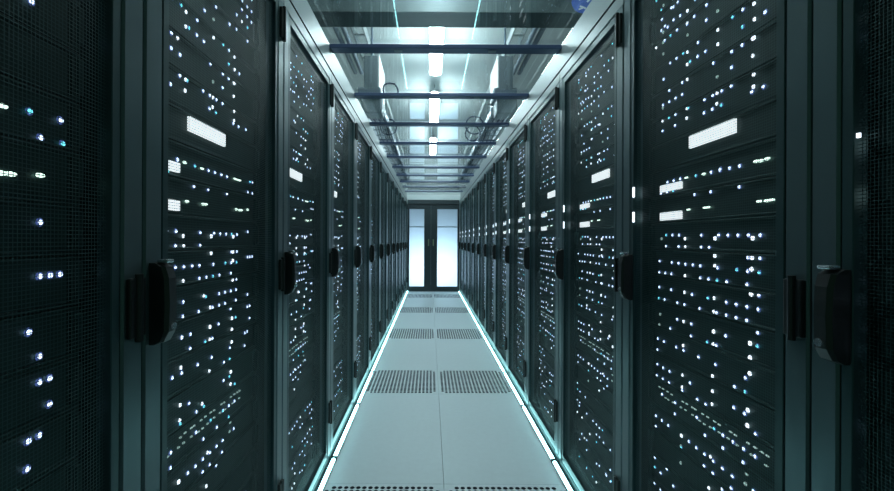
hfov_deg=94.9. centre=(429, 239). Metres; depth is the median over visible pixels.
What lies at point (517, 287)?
server
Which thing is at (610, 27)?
rack
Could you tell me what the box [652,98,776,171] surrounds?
server
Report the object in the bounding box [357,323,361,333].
server
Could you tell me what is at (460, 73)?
ceiling
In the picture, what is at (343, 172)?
server
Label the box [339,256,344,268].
server
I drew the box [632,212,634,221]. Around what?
lamp
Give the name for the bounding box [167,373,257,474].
server
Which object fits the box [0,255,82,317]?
server
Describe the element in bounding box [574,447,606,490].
server
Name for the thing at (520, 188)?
server
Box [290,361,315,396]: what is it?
server
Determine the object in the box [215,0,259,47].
server
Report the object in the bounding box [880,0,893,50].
server
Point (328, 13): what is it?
ceiling panel
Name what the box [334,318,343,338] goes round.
server
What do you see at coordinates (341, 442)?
light strip
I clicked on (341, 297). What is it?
server
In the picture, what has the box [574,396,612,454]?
server
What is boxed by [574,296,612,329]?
server
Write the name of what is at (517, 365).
server
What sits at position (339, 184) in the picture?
server
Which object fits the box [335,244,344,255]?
server
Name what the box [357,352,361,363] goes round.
server
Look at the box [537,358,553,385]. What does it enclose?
server
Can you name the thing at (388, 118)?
cable loop
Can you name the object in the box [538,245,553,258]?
server
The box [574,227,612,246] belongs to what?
server
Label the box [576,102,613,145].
server
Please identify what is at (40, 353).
indicator light
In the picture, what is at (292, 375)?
server
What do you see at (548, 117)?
server
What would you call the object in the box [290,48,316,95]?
server
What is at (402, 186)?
bar
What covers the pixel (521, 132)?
rack
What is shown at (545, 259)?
server
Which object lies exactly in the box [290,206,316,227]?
server
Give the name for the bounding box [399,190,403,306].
rack
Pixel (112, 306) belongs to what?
rack
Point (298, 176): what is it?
server
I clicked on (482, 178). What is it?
rack
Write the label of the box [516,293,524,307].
server
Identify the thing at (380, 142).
bar
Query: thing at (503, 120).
cable
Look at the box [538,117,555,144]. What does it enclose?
server
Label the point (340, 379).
server
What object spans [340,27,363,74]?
conduit
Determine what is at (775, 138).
server
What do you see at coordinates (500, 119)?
cable
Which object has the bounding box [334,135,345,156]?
server
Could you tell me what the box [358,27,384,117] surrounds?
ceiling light
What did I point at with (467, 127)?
cable loop
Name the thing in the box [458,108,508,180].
wire basket
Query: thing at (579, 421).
server
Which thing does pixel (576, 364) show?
server
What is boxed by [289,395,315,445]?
server
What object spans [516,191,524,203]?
server
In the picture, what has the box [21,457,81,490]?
server
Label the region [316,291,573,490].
floor
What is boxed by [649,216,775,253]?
server
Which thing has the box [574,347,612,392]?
server
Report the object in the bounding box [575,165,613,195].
server
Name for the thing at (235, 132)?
server
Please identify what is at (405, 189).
glass panel
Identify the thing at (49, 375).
indicator light
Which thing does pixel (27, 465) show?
indicator light
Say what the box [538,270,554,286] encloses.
server
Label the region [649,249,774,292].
server
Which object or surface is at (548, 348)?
server
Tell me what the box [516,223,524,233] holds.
server
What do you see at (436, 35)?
ceiling light
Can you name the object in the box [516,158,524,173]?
server
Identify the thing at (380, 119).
cable
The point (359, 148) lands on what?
server
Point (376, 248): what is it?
rack
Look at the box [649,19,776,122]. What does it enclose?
server
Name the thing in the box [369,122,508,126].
bar
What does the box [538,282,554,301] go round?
server
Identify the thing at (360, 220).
server
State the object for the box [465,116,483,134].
cable loop
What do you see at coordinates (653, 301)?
server
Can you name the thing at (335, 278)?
server
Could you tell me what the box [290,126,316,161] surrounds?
server
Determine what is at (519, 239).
server
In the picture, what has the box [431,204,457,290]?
door
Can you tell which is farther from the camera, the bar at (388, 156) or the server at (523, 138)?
the bar at (388, 156)
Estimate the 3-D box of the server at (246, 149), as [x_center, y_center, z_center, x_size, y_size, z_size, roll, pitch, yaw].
[-0.973,-0.285,1.151,0.732,0.086,0.620,0,0,0]
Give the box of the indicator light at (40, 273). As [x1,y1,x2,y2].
[35,272,43,279]
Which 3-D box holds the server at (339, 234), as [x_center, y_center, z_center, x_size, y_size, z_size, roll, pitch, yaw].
[-0.974,-0.020,2.631,0.732,0.086,0.620,0,0,0]
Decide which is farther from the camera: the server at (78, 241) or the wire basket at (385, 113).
the wire basket at (385, 113)
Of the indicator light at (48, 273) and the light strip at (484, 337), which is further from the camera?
the light strip at (484, 337)
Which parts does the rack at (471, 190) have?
post, door, panel, panel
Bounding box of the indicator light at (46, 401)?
[45,400,52,408]
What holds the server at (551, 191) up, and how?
in the rack at (550, 99)
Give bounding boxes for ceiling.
[321,27,572,146]
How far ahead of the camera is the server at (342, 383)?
2.81 m
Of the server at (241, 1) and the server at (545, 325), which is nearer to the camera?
the server at (241, 1)
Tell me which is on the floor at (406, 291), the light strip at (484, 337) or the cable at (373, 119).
the light strip at (484, 337)
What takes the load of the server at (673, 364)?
in the rack at (794, 25)
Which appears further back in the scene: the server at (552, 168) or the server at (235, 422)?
the server at (552, 168)
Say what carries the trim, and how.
attached to the wall
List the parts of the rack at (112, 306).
panel, door, post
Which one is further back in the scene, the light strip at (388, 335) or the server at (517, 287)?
the light strip at (388, 335)
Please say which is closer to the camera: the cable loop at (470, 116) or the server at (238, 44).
the server at (238, 44)
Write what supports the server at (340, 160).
in the rack at (342, 105)
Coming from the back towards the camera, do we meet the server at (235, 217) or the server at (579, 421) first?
the server at (579, 421)
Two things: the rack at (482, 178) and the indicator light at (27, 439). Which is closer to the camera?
the indicator light at (27, 439)
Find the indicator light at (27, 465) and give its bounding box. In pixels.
[22,464,30,473]
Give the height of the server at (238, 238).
0.086 m
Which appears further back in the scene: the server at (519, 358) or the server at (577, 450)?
the server at (519, 358)
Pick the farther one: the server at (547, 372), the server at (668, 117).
the server at (547, 372)
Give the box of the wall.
[387,147,491,291]
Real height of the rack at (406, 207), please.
2.140 m
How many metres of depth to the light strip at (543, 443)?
2.54 m
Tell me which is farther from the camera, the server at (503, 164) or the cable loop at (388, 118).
the cable loop at (388, 118)
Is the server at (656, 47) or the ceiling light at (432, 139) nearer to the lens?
the server at (656, 47)
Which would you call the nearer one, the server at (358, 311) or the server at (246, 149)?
the server at (246, 149)
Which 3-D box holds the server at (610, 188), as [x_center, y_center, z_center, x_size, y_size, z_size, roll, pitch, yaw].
[1.135,-0.188,1.872,0.732,0.086,0.620,0,0,0]
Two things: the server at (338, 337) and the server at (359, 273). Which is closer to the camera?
the server at (338, 337)
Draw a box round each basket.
[368,107,408,180]
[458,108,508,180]
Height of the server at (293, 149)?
0.086 m
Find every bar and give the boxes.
[329,44,561,53]
[354,92,528,98]
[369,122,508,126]
[379,141,495,144]
[387,155,486,158]
[392,166,479,168]
[396,174,473,176]
[400,181,469,182]
[402,186,465,187]
[405,191,462,191]
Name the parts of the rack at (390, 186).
post, panel, panel, door, post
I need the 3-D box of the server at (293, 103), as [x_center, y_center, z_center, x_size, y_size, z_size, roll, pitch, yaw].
[-0.971,-0.639,1.891,0.732,0.086,0.620,0,0,0]
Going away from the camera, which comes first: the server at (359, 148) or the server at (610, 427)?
the server at (610, 427)
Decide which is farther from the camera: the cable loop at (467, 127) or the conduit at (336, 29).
the cable loop at (467, 127)
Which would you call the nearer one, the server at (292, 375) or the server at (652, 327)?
the server at (652, 327)
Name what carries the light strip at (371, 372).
on the floor at (406, 291)
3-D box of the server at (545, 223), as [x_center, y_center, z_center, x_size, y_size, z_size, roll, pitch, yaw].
[1.134,-0.099,2.612,0.732,0.086,0.620,0,0,0]
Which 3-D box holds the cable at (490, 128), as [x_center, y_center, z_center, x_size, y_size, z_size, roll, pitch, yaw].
[0.727,-1.325,6.792,0.043,0.027,5.104,0,0,0]
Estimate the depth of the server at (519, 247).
3.56 m
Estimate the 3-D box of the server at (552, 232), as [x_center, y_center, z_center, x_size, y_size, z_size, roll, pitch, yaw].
[1.134,-0.011,2.612,0.732,0.086,0.620,0,0,0]
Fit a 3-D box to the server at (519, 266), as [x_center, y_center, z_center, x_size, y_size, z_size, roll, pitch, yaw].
[1.133,0.255,3.352,0.732,0.086,0.620,0,0,0]
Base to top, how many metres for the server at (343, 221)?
0.086 m
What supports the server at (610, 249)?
in the rack at (610, 27)
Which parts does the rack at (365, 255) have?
post, handle, panel, panel, rail, post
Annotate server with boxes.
[0,0,83,52]
[0,74,83,152]
[0,136,83,202]
[0,197,82,256]
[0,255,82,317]
[0,306,82,379]
[0,356,82,440]
[0,406,82,490]
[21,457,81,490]
[167,323,258,399]
[167,347,257,437]
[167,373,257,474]
[167,397,256,490]
[168,140,257,196]
[168,177,258,221]
[168,214,258,249]
[168,248,258,285]
[169,0,259,96]
[169,27,259,122]
[169,64,258,146]
[169,297,258,361]
[170,103,258,171]
[176,272,258,321]
[181,0,259,72]
[190,422,257,490]
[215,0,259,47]
[239,0,259,22]
[288,427,314,485]
[288,443,315,490]
[289,245,316,263]
[289,278,315,305]
[289,295,315,324]
[289,311,315,345]
[289,328,315,365]
[289,344,314,384]
[289,377,315,425]
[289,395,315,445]
[289,412,315,464]
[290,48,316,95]
[290,65,316,111]
[290,87,316,128]
[290,106,316,144]
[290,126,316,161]
[290,146,316,177]
[290,169,316,194]
[290,187,315,211]
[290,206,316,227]
[290,226,316,245]
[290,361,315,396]
[296,262,315,282]
[333,343,344,367]
[333,355,344,380]
[333,368,344,394]
[333,381,344,408]
[333,393,343,421]
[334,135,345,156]
[334,150,345,168]
[334,162,344,180]
[334,177,344,192]
[334,190,344,205]
[334,203,344,218]
[334,217,344,230]
[334,231,343,243]
[334,269,344,284]
[334,282,344,296]
[334,293,344,310]
[334,305,344,324]
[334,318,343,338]
[334,332,344,350]
[335,108,345,131]
[335,123,344,142]
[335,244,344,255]
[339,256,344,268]
[357,149,362,163]
[357,202,361,212]
[357,212,361,222]
[357,233,361,242]
[357,273,361,283]
[357,303,361,313]
[357,313,361,323]
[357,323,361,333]
[357,332,361,345]
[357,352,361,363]
[358,140,362,153]
[484,175,493,334]
[501,284,505,294]
[502,158,506,167]
[516,138,523,153]
[516,148,524,163]
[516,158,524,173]
[516,169,524,183]
[516,180,524,193]
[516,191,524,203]
[516,201,524,213]
[516,212,524,222]
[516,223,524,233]
[516,233,524,243]
[516,244,524,253]
[516,254,522,263]
[516,264,524,275]
[516,273,524,285]
[516,283,524,296]
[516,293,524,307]
[516,304,523,316]
[516,313,523,327]
[516,323,523,339]
[516,333,523,350]
[516,344,523,359]
[516,354,522,370]
[516,363,523,381]
[537,321,554,343]
[537,334,554,358]
[537,344,554,372]
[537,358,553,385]
[537,369,553,397]
[537,383,552,411]
[537,394,553,428]
[538,108,555,131]
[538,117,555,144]
[538,132,555,154]
[538,147,554,169]
[538,161,554,181]
[538,175,554,194]
[538,190,554,206]
[538,217,554,231]
[538,231,554,244]
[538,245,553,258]
[538,257,553,272]
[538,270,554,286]
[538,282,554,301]
[538,294,554,315]
[538,307,553,328]
[540,203,554,218]
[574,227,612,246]
[574,246,613,267]
[574,280,613,308]
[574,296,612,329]
[574,313,612,350]
[574,329,612,371]
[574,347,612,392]
[574,380,612,433]
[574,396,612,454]
[574,414,611,475]
[574,430,612,490]
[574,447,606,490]
[575,39,614,95]
[575,61,614,111]
[575,82,613,128]
[575,123,613,162]
[575,144,613,178]
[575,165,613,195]
[575,186,613,211]
[575,206,613,228]
[575,263,613,288]
[575,363,612,413]
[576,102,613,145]
[648,300,775,371]
[648,325,775,410]
[648,350,774,449]
[648,426,728,490]
[648,451,692,490]
[648,476,664,490]
[649,0,776,96]
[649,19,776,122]
[649,60,775,147]
[649,137,776,197]
[649,176,775,222]
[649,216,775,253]
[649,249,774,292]
[649,275,774,331]
[649,403,773,490]
[650,0,673,21]
[650,0,706,46]
[650,0,748,72]
[651,375,774,488]
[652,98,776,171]
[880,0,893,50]
[880,102,893,153]
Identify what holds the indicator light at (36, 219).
attached to the server at (78, 241)
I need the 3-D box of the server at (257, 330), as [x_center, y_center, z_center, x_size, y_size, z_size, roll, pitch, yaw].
[-0.976,0.334,1.151,0.732,0.086,0.620,0,0,0]
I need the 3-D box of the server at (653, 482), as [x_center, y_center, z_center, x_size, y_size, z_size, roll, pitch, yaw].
[1.130,0.874,1.132,0.732,0.086,0.620,0,0,0]
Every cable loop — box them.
[380,118,396,134]
[382,82,398,92]
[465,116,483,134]
[465,127,480,140]
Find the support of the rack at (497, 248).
on the floor at (406, 291)
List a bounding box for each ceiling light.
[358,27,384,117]
[429,27,443,75]
[430,84,439,121]
[430,137,436,154]
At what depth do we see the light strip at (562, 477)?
2.10 m
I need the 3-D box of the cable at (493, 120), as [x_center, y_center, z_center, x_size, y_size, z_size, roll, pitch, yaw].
[0.700,-1.325,6.792,0.043,0.027,5.104,0,0,0]
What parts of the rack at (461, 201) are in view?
door, post, post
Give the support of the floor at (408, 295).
on the floor at (406, 291)
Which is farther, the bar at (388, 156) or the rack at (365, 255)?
the bar at (388, 156)
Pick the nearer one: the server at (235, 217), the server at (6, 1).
the server at (6, 1)
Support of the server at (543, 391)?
in the rack at (550, 99)
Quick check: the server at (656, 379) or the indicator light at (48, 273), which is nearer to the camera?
the indicator light at (48, 273)
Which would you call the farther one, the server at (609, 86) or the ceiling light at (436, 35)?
the ceiling light at (436, 35)
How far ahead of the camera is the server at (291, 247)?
2.04 m
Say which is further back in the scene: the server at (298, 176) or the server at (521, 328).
the server at (521, 328)
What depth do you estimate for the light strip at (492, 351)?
4.07 m
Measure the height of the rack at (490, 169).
2.140 m
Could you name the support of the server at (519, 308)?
in the rack at (521, 132)
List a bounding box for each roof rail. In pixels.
[289,0,406,199]
[460,0,615,200]
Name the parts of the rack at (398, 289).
post, panel, post, door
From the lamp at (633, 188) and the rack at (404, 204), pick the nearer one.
the lamp at (633, 188)
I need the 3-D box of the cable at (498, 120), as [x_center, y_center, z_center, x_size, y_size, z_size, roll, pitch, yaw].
[0.754,-1.325,6.792,0.043,0.027,5.104,0,0,0]
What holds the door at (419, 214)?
in the wall
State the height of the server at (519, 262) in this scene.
0.086 m
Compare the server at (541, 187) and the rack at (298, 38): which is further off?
the server at (541, 187)
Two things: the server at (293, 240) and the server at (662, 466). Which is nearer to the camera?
the server at (662, 466)
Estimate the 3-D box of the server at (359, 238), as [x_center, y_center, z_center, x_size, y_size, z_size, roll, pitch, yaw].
[-0.974,-0.020,3.371,0.732,0.086,0.620,0,0,0]
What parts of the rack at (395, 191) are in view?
post, panel, door, panel, post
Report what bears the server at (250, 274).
in the rack at (161, 298)
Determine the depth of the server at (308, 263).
2.04 m
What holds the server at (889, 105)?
in the rack at (847, 206)
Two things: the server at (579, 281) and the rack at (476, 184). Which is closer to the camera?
the server at (579, 281)
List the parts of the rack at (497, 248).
handle, post, rail, panel, panel, post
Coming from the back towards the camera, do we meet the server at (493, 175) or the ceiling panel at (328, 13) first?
the server at (493, 175)
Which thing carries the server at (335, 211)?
in the rack at (342, 105)
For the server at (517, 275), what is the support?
in the rack at (521, 132)
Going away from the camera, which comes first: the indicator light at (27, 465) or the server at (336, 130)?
the indicator light at (27, 465)
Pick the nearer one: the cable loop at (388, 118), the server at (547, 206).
the server at (547, 206)
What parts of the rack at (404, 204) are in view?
panel, post, door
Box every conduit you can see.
[333,27,357,74]
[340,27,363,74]
[513,28,537,74]
[517,28,545,74]
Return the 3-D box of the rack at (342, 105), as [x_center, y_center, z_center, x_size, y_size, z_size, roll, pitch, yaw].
[-1.025,0.145,2.631,1.041,2.140,0.736,0,0,0]
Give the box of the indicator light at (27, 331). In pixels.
[24,328,32,336]
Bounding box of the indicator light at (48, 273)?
[47,271,52,278]
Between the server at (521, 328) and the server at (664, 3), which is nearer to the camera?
the server at (664, 3)
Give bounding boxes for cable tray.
[350,27,403,155]
[464,28,527,155]
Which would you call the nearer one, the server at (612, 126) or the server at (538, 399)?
the server at (612, 126)
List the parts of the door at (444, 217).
glass pane, glass pane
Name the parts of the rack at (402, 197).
panel, post, door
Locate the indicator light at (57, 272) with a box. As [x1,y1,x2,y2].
[56,270,62,277]
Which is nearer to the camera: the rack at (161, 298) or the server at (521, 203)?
the rack at (161, 298)
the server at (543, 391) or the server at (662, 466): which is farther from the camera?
the server at (543, 391)
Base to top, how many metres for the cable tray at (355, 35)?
0.260 m
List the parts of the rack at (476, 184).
post, door, panel, panel, post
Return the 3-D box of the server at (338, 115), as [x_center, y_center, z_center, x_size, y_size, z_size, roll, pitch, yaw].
[-0.970,-0.817,2.631,0.732,0.086,0.620,0,0,0]
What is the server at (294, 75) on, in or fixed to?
in the rack at (298, 38)
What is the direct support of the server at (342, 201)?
in the rack at (342, 105)
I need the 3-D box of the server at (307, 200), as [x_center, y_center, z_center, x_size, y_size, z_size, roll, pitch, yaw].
[-0.973,-0.197,1.891,0.732,0.086,0.620,0,0,0]
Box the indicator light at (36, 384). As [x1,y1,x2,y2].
[35,378,41,386]
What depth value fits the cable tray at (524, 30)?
5.55 m
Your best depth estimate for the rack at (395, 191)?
6.62 m
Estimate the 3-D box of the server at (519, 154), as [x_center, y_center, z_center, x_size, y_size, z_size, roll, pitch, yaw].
[1.137,-0.719,3.352,0.732,0.086,0.620,0,0,0]
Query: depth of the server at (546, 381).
2.74 m
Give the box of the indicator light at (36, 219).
[35,218,43,226]
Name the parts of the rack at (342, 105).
post, handle, roof panel, panel, rail, panel, post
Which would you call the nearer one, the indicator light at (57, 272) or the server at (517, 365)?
the indicator light at (57, 272)
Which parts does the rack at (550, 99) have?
handle, post, panel, panel, rail, roof panel, post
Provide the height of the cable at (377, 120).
0.027 m
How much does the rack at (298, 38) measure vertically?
2.140 m
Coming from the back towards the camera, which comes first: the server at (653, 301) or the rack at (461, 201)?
the rack at (461, 201)
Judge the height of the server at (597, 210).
0.086 m
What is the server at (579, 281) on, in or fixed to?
in the rack at (610, 27)
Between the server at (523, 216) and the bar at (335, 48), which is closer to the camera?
the bar at (335, 48)
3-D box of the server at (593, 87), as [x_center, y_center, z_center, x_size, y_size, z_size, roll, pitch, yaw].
[1.137,-0.719,1.872,0.732,0.086,0.620,0,0,0]
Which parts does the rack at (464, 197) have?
post, door, panel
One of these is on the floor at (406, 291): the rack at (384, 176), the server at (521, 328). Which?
the rack at (384, 176)
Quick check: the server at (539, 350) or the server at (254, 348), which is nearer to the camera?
the server at (254, 348)
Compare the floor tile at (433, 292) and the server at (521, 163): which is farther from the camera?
the floor tile at (433, 292)
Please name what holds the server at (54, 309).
in the rack at (112, 306)
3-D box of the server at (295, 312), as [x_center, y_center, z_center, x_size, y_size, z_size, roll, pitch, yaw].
[-0.976,0.334,1.891,0.732,0.086,0.620,0,0,0]
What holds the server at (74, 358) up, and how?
in the rack at (112, 306)
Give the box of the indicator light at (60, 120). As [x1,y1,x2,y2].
[56,116,63,124]
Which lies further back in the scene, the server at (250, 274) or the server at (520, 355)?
the server at (520, 355)
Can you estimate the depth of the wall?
9.72 m
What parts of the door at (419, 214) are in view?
glass pane, glass pane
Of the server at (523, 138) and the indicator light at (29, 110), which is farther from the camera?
the server at (523, 138)
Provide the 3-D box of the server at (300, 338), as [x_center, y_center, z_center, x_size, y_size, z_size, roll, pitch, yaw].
[-0.976,0.511,1.891,0.732,0.086,0.620,0,0,0]
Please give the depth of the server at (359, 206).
3.62 m
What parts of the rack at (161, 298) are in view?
post, handle, panel, post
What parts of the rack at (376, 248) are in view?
post, handle, panel, panel, rail, door, post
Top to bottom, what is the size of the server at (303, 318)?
0.086 m
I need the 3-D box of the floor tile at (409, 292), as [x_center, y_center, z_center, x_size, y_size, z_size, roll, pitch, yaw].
[-0.233,1.234,9.485,0.602,0.030,0.468,0,0,0]
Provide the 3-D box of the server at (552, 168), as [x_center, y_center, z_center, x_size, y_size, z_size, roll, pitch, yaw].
[1.136,-0.453,2.612,0.732,0.086,0.620,0,0,0]
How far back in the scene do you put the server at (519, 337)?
3.53 m
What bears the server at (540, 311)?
in the rack at (550, 99)
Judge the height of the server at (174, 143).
0.086 m
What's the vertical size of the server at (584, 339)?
0.086 m
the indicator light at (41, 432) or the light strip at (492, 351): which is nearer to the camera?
the indicator light at (41, 432)
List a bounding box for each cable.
[371,119,400,180]
[373,119,402,180]
[375,119,403,180]
[378,119,404,180]
[380,119,405,180]
[383,119,406,180]
[460,114,493,179]
[461,119,495,179]
[463,119,497,179]
[464,119,499,179]
[465,119,502,179]
[466,119,504,179]
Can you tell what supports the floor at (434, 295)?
on the floor at (406, 291)
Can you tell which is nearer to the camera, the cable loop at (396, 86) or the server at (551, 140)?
the server at (551, 140)
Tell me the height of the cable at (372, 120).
0.027 m
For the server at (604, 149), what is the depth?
1.97 m
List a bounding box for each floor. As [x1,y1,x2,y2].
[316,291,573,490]
[406,294,432,297]
[433,294,460,297]
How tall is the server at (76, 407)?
0.086 m
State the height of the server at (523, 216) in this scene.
0.086 m
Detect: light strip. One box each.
[317,457,335,490]
[332,403,359,459]
[357,371,372,403]
[371,349,382,372]
[381,334,389,349]
[482,335,492,350]
[491,350,504,372]
[503,372,524,405]
[521,405,556,462]
[552,460,572,490]
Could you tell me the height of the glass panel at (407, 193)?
0.003 m
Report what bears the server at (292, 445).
in the rack at (298, 38)
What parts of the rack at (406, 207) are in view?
post, door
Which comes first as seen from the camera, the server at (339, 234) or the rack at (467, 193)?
the server at (339, 234)
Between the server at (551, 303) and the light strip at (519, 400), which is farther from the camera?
the light strip at (519, 400)
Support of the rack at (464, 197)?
on the floor at (406, 291)
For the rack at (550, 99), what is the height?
2.140 m
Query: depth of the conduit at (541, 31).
4.15 m
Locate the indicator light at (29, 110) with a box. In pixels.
[25,107,32,115]
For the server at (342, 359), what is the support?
in the rack at (342, 105)
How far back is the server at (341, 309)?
2.81 m
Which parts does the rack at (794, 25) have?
handle, post, panel, post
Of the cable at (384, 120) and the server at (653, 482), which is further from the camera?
the cable at (384, 120)
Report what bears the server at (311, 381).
in the rack at (298, 38)
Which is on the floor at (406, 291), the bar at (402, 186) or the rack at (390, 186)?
the rack at (390, 186)
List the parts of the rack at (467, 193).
post, door, panel, panel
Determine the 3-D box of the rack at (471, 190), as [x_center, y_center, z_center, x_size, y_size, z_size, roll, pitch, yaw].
[1.184,0.155,7.052,1.041,2.140,0.736,0,0,0]
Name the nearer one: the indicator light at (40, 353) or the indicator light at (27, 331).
the indicator light at (27, 331)
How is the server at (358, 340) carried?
in the rack at (365, 255)
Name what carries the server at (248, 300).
in the rack at (161, 298)
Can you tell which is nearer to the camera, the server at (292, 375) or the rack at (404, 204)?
the server at (292, 375)
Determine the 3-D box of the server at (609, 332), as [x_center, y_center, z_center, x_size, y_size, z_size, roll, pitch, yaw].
[1.132,0.432,1.872,0.732,0.086,0.620,0,0,0]
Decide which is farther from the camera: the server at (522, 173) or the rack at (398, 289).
the rack at (398, 289)
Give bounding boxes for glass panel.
[404,188,464,190]
[406,192,461,194]
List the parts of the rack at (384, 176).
post, panel, handle, panel, rail, door, post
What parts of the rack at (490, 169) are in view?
handle, post, door, rail, panel, panel, post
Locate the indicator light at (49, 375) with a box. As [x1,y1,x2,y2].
[45,374,52,382]
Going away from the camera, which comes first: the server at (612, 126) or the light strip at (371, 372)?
the server at (612, 126)
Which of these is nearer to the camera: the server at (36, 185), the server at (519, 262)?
the server at (36, 185)
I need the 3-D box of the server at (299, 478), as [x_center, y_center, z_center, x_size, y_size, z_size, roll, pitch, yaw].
[-0.979,1.131,1.891,0.732,0.086,0.620,0,0,0]
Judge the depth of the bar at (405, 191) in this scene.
8.90 m
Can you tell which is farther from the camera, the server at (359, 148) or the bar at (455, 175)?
the bar at (455, 175)
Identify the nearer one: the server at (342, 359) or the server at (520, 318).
the server at (342, 359)
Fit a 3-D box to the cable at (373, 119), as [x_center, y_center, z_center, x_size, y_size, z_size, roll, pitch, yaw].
[-0.620,-1.331,6.792,0.043,0.027,5.105,0,0,0]
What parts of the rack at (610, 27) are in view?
handle, post, panel, panel, rail, roof panel, post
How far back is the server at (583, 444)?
1.92 m
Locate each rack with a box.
[0,0,145,490]
[141,0,285,490]
[281,0,333,490]
[329,74,357,459]
[354,115,371,405]
[369,141,381,372]
[379,156,388,350]
[386,168,393,334]
[392,178,397,321]
[396,185,400,312]
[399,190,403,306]
[402,195,405,299]
[405,198,407,293]
[458,198,462,294]
[461,194,465,299]
[464,190,468,306]
[467,184,473,313]
[471,177,478,323]
[476,168,491,335]
[483,157,494,351]
[492,140,507,374]
[504,114,527,407]
[523,73,559,462]
[554,0,623,490]
[618,0,812,490]
[811,0,893,490]
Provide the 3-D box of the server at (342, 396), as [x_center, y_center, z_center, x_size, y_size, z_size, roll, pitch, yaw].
[-0.979,1.131,2.631,0.732,0.086,0.620,0,0,0]
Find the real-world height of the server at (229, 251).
0.086 m
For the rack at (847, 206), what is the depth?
0.70 m
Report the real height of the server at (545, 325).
0.086 m
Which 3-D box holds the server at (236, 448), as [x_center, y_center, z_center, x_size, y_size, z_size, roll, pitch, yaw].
[-0.977,0.688,1.151,0.732,0.086,0.620,0,0,0]
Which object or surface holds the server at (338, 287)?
in the rack at (342, 105)
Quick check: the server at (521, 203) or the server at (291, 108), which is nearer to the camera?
the server at (291, 108)
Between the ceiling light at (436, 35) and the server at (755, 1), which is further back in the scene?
the ceiling light at (436, 35)
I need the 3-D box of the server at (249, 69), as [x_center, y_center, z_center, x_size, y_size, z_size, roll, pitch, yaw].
[-0.972,-0.551,1.151,0.732,0.086,0.620,0,0,0]
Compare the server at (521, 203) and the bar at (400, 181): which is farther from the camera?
the bar at (400, 181)
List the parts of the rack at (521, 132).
handle, post, panel, door, panel, rail, post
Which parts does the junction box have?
casing, casing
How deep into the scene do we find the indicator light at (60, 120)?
0.68 m
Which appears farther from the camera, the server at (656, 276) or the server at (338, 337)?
the server at (338, 337)
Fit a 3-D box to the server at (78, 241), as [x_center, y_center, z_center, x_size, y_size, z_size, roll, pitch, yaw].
[-0.974,-0.020,0.411,0.732,0.086,0.620,0,0,0]
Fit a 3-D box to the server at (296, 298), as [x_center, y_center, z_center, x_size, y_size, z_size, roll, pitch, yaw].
[-0.975,0.245,1.891,0.732,0.086,0.620,0,0,0]
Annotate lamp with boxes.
[632,187,634,197]
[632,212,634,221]
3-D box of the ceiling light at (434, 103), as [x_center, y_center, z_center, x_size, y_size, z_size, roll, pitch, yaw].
[0.064,-2.080,6.250,0.138,0.240,1.380,0,0,0]
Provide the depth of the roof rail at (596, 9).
2.35 m
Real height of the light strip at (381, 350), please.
0.024 m
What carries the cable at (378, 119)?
in the wire basket at (385, 113)
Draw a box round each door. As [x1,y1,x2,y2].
[409,204,430,290]
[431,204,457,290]
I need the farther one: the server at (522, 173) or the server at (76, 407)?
the server at (522, 173)
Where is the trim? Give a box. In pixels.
[407,200,458,291]
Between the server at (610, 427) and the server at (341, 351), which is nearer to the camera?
the server at (610, 427)
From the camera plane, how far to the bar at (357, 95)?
2.98 m
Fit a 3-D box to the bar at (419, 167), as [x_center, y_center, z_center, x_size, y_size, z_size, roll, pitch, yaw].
[0.085,-1.056,5.970,1.268,0.026,0.070,0,0,0]
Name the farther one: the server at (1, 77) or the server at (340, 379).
the server at (340, 379)
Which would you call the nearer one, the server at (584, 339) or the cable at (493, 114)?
the server at (584, 339)
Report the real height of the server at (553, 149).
0.086 m
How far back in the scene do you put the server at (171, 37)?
1.15 m
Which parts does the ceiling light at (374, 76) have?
casing, casing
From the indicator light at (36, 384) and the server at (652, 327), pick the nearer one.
the indicator light at (36, 384)
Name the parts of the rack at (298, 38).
post, handle, roof panel, panel, rail, panel, post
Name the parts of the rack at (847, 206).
post, handle, door, panel, panel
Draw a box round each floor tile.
[407,291,432,293]
[433,292,458,293]
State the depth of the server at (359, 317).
3.65 m
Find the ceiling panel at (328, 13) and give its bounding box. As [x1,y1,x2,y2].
[307,0,591,27]
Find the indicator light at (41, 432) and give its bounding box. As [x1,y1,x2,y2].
[34,431,42,439]
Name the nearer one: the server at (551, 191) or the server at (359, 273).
the server at (551, 191)
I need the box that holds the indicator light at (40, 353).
[35,352,41,360]
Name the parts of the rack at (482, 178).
post, door, panel, panel, post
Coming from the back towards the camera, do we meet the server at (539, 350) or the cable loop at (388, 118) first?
the cable loop at (388, 118)
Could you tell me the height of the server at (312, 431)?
0.086 m
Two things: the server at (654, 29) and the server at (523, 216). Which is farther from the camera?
the server at (523, 216)
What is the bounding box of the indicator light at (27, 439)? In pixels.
[23,436,31,445]
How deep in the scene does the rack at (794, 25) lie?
0.99 m
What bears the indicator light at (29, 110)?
attached to the server at (1, 77)
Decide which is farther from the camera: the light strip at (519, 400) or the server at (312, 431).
the light strip at (519, 400)
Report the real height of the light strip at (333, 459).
0.024 m
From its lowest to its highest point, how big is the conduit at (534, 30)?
0.047 m
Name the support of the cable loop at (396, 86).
hanging from the ceiling light at (374, 76)
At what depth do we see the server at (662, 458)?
1.27 m
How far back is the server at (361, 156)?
3.63 m
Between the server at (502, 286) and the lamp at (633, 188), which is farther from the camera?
the server at (502, 286)

